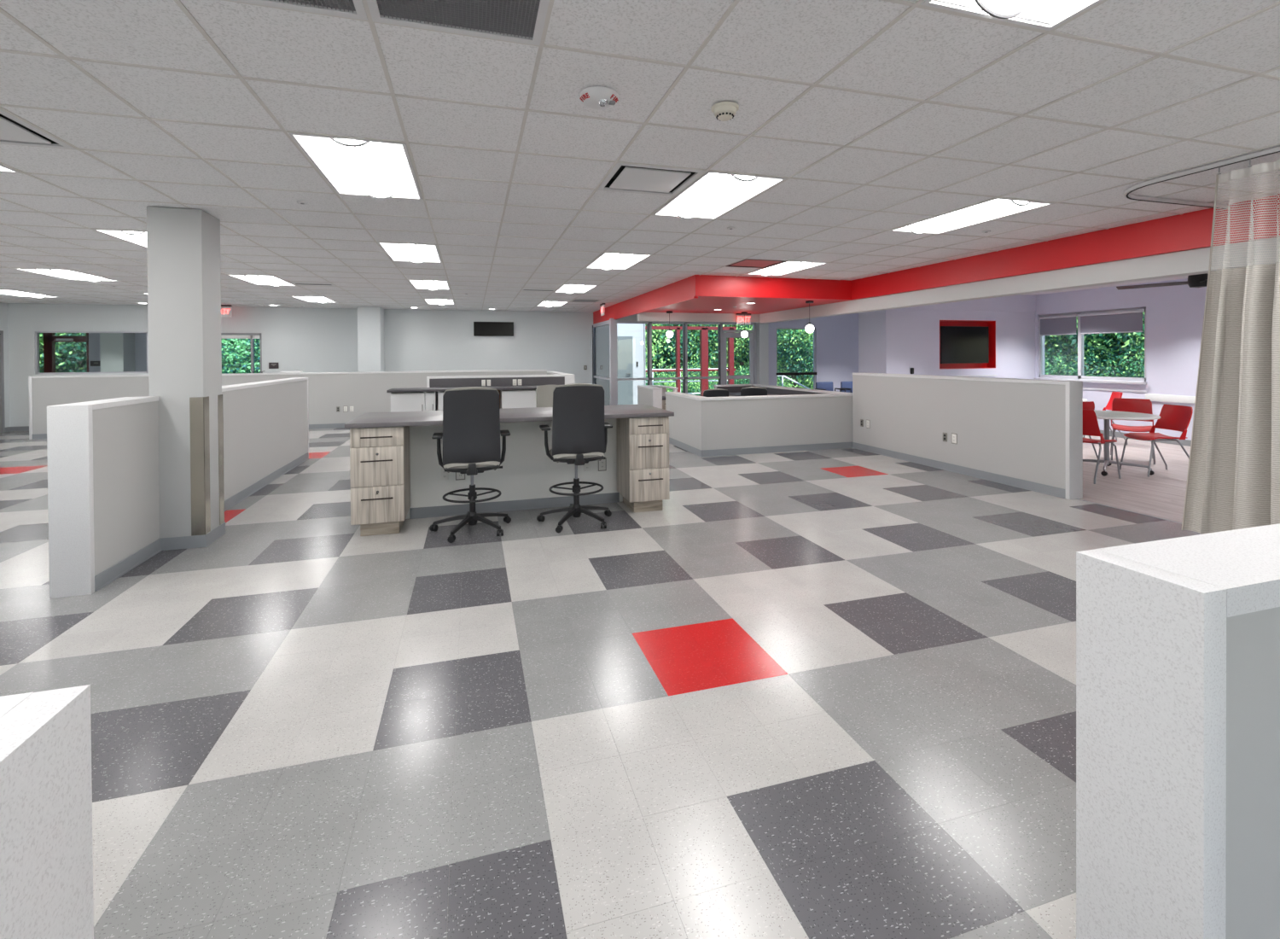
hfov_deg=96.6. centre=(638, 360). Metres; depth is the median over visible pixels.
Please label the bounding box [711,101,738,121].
smoke detector
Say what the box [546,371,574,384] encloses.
wall
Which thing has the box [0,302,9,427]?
wall
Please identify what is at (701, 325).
broadleaf tree
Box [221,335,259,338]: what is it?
roller shade
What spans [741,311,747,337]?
globe pendant
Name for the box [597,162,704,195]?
ceiling vent
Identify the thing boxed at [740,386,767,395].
office chair
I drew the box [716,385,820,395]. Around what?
countertop
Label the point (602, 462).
outlet
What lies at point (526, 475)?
wall
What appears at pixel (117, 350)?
pier
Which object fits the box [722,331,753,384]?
door
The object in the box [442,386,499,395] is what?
backrest cushion
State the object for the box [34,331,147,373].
window
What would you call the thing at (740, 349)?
broadleaf tree
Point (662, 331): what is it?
broadleaf tree
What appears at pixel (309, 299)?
ceiling light
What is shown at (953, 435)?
outlet
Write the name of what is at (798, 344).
broadleaf tree
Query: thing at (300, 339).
wall
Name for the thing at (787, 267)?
ceiling light
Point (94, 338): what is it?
wall
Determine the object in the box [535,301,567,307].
ceiling light
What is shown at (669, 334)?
globe pendant
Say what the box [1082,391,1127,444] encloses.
chair
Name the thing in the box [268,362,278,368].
plaque
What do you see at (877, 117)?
ceiling
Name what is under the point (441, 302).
ceiling light
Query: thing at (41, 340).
broadleaf tree
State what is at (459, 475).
outlet
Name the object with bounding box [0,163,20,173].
ceiling light
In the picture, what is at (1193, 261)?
beam
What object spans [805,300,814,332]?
globe pendant
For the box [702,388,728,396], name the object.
office chair
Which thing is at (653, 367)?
leafy shrub
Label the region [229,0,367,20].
ceiling vent
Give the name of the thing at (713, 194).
ceiling light
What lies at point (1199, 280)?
ceiling fan
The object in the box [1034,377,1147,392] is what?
trim
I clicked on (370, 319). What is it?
column
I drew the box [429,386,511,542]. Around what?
stool
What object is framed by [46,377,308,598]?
wall
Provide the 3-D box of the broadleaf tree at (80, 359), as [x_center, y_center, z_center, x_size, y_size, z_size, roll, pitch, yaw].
[-20.140,-1.230,21.265,6.158,7.266,6.323,0,0,16]
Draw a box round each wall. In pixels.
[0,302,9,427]
[0,684,93,938]
[7,302,593,426]
[28,369,546,439]
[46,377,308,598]
[88,332,146,372]
[405,418,622,518]
[426,374,564,410]
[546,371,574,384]
[616,323,645,404]
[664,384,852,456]
[768,313,858,391]
[852,372,1082,499]
[858,308,1035,378]
[1035,278,1206,440]
[1076,523,1279,938]
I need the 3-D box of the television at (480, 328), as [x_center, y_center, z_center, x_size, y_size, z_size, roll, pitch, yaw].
[-3.804,-0.831,15.000,1.020,0.370,0.062,-1,0,-16]
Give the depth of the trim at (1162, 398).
9.53 m
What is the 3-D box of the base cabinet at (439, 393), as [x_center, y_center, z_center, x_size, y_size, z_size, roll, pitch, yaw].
[-3.213,1.001,10.270,0.720,0.935,0.555,-1,0,-16]
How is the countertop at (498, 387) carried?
on the base cabinet at (405, 401)
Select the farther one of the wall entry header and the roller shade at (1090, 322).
the wall entry header
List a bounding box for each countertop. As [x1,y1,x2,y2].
[344,403,674,428]
[386,384,542,392]
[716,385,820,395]
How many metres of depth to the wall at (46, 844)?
0.66 m
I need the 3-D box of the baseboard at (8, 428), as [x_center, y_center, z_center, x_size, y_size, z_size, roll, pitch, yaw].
[-10.830,1.525,3.235,0.012,0.100,18.688,-1,0,-16]
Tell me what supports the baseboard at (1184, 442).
attached to the wall at (1174, 314)
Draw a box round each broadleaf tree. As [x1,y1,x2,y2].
[39,332,87,372]
[39,332,87,372]
[221,334,260,373]
[225,339,260,372]
[645,323,674,380]
[645,324,715,389]
[660,324,752,388]
[701,325,790,383]
[732,324,813,388]
[1044,314,1144,375]
[1044,336,1076,351]
[1086,312,1144,370]
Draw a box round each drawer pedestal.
[349,425,410,535]
[616,416,669,511]
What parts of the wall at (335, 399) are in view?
baseboard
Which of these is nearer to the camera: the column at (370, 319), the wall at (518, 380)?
the wall at (518, 380)
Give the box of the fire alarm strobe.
[579,86,618,110]
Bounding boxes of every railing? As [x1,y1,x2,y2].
[645,367,727,394]
[777,375,810,389]
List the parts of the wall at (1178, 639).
panel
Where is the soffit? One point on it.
(695, 293)
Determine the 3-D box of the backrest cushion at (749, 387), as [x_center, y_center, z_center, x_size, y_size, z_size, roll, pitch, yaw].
[2.068,0.772,10.206,0.482,0.612,0.181,0,0,12]
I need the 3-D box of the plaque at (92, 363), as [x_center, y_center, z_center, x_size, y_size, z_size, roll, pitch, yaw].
[-14.646,0.079,15.393,0.260,0.140,0.014,-1,0,-16]
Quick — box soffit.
[593,193,1279,324]
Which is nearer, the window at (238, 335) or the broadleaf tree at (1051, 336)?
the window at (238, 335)
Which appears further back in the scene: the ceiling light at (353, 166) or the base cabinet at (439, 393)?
the base cabinet at (439, 393)
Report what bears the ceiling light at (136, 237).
attached to the ceiling at (877, 117)
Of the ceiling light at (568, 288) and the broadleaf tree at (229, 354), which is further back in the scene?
the broadleaf tree at (229, 354)
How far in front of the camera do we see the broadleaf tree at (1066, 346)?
14.80 m
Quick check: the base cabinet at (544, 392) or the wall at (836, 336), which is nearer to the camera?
the base cabinet at (544, 392)
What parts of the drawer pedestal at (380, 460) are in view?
handle, handle, drawer, handle, drawer, drawer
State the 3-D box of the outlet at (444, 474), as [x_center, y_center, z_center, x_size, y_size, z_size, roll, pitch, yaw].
[-1.870,1.094,5.500,0.072,0.116,0.006,-1,0,-16]
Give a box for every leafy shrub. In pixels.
[645,359,674,389]
[655,356,718,395]
[727,354,802,387]
[777,356,813,389]
[1044,337,1097,375]
[1044,338,1144,377]
[1093,334,1144,378]
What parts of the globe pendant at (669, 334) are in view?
globe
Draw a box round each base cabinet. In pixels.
[390,391,424,412]
[424,391,436,410]
[437,390,445,410]
[500,389,536,408]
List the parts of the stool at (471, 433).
armrest, arm post, leg, leg, seat, leg, leg, arm post, armrest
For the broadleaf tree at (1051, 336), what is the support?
on the ground
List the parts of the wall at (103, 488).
panel, baseboard, baseboard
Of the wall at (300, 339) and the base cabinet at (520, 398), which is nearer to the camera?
the base cabinet at (520, 398)
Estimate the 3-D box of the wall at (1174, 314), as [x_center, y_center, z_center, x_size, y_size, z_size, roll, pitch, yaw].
[9.483,-0.093,7.993,0.200,3.000,16.400,-1,0,-16]
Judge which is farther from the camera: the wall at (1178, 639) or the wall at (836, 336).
the wall at (836, 336)
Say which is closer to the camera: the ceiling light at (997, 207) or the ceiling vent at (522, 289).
the ceiling light at (997, 207)
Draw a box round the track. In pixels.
[1123,145,1279,209]
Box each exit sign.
[221,304,232,316]
[599,302,605,315]
[735,313,750,324]
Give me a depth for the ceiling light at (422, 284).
9.79 m
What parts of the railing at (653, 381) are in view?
rail, rail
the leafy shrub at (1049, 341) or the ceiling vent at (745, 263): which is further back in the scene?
the leafy shrub at (1049, 341)
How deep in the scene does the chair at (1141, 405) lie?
8.28 m
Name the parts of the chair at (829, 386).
backrest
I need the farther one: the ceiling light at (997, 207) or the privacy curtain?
the ceiling light at (997, 207)
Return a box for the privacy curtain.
[1181,159,1279,534]
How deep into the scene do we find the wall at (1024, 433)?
7.01 m
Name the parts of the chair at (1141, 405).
leg, seat, backrest, leg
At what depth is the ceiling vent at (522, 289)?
10.36 m
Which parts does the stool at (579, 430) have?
armrest, arm post, leg, leg, seat, leg, leg, arm post, armrest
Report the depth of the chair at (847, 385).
14.74 m
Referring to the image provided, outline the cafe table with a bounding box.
[1082,409,1160,476]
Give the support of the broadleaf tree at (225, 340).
on the ground
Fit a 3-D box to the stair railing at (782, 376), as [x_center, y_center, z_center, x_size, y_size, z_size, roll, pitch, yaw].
[4.922,0.919,17.708,2.448,0.974,0.052,-1,0,-16]
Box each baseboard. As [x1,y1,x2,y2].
[5,426,10,431]
[10,425,29,430]
[1099,429,1191,446]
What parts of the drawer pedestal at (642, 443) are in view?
drawer, drawer, drawer, handle, handle, handle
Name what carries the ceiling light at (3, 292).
attached to the ceiling at (877, 117)
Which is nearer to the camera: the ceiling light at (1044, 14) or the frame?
the ceiling light at (1044, 14)
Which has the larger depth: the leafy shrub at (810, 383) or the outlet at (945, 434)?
the leafy shrub at (810, 383)
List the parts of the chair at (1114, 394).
backrest, leg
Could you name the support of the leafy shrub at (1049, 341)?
on the ground
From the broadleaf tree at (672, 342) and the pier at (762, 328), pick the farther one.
the broadleaf tree at (672, 342)
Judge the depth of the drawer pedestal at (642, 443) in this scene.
5.56 m
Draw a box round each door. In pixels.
[0,330,5,432]
[43,332,88,372]
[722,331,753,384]
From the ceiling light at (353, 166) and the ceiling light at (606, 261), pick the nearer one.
the ceiling light at (353, 166)
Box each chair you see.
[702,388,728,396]
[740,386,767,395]
[814,381,845,392]
[839,381,852,392]
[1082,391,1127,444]
[1082,401,1099,464]
[1082,409,1121,483]
[1110,397,1155,464]
[1119,404,1192,477]
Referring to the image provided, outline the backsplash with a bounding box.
[429,376,564,387]
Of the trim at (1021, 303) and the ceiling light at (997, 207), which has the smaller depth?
the ceiling light at (997, 207)
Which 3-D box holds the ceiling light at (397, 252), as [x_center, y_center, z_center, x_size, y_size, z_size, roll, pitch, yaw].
[-2.629,-1.283,6.645,0.586,0.126,1.195,-1,0,-16]
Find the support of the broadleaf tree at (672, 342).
on the ground
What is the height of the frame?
2.560 m
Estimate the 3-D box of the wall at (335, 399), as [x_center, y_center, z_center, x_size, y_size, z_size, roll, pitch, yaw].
[-6.979,0.867,12.433,9.908,1.215,0.210,-1,0,-16]
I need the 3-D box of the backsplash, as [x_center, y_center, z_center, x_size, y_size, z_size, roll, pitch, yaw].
[-2.621,0.401,10.745,2.478,0.160,0.008,-1,0,-16]
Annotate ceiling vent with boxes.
[0,109,75,149]
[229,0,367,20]
[291,282,334,285]
[366,0,549,45]
[522,289,555,290]
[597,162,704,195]
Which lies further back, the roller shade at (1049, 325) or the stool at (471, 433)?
the roller shade at (1049, 325)
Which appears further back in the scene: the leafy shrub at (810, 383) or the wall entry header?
the leafy shrub at (810, 383)
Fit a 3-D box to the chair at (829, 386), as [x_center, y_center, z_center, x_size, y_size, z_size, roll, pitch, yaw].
[4.830,0.964,14.399,0.630,0.841,0.508,-1,0,-16]
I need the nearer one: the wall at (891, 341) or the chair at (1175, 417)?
the chair at (1175, 417)
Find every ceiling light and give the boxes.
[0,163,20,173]
[0,290,55,297]
[12,267,119,281]
[92,228,146,247]
[228,274,296,286]
[288,132,422,199]
[291,296,336,302]
[378,242,442,262]
[408,279,450,290]
[424,298,454,305]
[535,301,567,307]
[554,284,597,293]
[584,252,651,270]
[652,170,786,219]
[747,261,826,276]
[890,197,1053,233]
[920,0,1103,30]
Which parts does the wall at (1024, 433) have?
baseboard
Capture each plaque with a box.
[90,360,100,366]
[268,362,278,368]
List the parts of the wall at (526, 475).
baseboard, outlet frame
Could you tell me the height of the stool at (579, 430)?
1.292 m
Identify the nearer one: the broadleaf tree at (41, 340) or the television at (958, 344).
the television at (958, 344)
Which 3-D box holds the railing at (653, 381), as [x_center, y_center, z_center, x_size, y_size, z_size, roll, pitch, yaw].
[1.458,0.849,19.922,4.048,1.122,0.048,-1,0,-16]
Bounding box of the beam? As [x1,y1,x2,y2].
[637,236,1279,323]
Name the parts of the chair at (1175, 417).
leg, leg, seat, leg, seat frame, backrest, leg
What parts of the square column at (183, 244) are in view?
baseboard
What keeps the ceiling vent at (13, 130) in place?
in the ceiling at (877, 117)
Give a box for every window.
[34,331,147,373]
[221,332,261,372]
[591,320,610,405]
[609,318,756,405]
[776,327,816,389]
[1038,307,1146,381]
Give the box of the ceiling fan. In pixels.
[1116,273,1208,289]
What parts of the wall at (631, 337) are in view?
door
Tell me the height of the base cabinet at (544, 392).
1.098 m
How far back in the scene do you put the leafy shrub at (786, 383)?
23.00 m
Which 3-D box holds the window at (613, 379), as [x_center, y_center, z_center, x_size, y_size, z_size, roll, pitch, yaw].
[1.175,0.194,14.092,3.845,2.430,0.140,-1,0,-16]
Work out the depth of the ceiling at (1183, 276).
10.25 m
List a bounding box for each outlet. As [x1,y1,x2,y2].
[440,467,448,480]
[456,471,464,478]
[583,461,590,471]
[599,458,605,470]
[860,418,863,426]
[942,432,947,442]
[951,433,956,442]
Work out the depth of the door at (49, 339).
15.12 m
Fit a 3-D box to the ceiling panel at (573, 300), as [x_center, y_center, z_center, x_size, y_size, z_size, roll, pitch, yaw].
[-1.163,-1.310,12.475,0.594,0.015,0.594,-1,0,-16]
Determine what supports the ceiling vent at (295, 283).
in the ceiling at (877, 117)
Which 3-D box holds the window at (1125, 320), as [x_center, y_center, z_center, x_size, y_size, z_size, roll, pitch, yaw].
[8.588,-0.291,10.866,0.136,1.300,1.980,-1,0,-16]
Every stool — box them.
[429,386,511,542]
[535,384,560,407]
[536,383,612,532]
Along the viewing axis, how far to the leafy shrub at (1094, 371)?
14.16 m
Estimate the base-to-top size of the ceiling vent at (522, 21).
0.114 m
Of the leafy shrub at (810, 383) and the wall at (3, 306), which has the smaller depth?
the wall at (3, 306)
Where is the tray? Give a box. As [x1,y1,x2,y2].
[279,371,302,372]
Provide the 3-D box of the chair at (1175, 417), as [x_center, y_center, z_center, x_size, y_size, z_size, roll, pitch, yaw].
[6.605,1.001,7.245,0.607,0.861,0.490,0,0,4]
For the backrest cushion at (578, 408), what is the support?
on the stool at (579, 430)
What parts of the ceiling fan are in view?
blade, motor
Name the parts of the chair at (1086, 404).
backrest, leg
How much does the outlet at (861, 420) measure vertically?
0.116 m
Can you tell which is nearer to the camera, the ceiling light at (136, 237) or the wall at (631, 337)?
the ceiling light at (136, 237)
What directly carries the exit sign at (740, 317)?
hanging from the soffit
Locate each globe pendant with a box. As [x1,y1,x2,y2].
[666,310,673,337]
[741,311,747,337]
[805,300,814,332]
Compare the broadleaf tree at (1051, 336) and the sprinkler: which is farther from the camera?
the broadleaf tree at (1051, 336)
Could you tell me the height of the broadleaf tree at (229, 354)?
5.945 m
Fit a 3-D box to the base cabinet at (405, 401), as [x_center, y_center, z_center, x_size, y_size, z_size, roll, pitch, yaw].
[-4.028,1.008,10.030,0.550,0.935,0.555,-1,0,-16]
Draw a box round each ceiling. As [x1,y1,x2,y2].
[0,0,1279,312]
[1024,273,1208,295]
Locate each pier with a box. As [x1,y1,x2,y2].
[99,332,135,372]
[756,323,768,384]
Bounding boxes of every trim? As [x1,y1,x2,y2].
[892,294,1035,312]
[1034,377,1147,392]
[1145,393,1195,403]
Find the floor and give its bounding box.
[0,427,1200,938]
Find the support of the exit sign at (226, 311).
hanging from the ceiling at (877, 117)
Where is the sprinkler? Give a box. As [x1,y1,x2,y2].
[296,200,308,204]
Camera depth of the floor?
2.50 m
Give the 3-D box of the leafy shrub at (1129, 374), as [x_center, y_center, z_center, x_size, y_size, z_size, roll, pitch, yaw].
[11.670,0.539,12.434,2.885,2.500,4.054,-1,1,-35]
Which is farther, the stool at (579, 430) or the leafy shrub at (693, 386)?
the leafy shrub at (693, 386)
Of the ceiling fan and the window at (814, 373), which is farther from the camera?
the window at (814, 373)
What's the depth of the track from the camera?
3.95 m
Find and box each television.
[473,321,513,336]
[939,325,989,363]
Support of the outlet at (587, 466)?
attached to the wall at (526, 475)
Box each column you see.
[146,206,225,550]
[357,306,384,372]
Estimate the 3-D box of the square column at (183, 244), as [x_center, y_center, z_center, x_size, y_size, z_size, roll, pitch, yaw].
[-3.764,0.146,4.753,0.388,2.742,0.378,-1,0,-16]
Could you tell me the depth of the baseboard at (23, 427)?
12.25 m
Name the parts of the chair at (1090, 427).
backrest, leg, seat, leg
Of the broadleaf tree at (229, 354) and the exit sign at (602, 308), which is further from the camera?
the broadleaf tree at (229, 354)
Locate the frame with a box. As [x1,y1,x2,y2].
[645,325,736,395]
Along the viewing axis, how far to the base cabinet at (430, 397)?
9.89 m
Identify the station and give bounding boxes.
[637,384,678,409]
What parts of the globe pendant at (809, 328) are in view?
globe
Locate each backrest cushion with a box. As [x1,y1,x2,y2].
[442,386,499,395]
[551,383,603,454]
[740,386,767,389]
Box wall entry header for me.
[616,314,721,322]
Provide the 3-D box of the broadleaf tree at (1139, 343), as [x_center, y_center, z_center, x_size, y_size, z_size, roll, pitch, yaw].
[13.538,-0.661,12.450,5.748,6.605,5.598,-1,0,-17]
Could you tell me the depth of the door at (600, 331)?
14.79 m
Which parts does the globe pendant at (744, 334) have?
globe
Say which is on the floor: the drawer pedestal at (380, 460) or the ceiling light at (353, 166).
the drawer pedestal at (380, 460)
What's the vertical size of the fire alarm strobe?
0.066 m
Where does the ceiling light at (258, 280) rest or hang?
attached to the ceiling at (877, 117)
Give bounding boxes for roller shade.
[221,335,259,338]
[1040,316,1076,334]
[1080,312,1142,332]
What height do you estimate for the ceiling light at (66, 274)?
0.126 m
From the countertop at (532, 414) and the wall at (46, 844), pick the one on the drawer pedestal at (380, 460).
the countertop at (532, 414)
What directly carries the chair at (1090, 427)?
on the floor

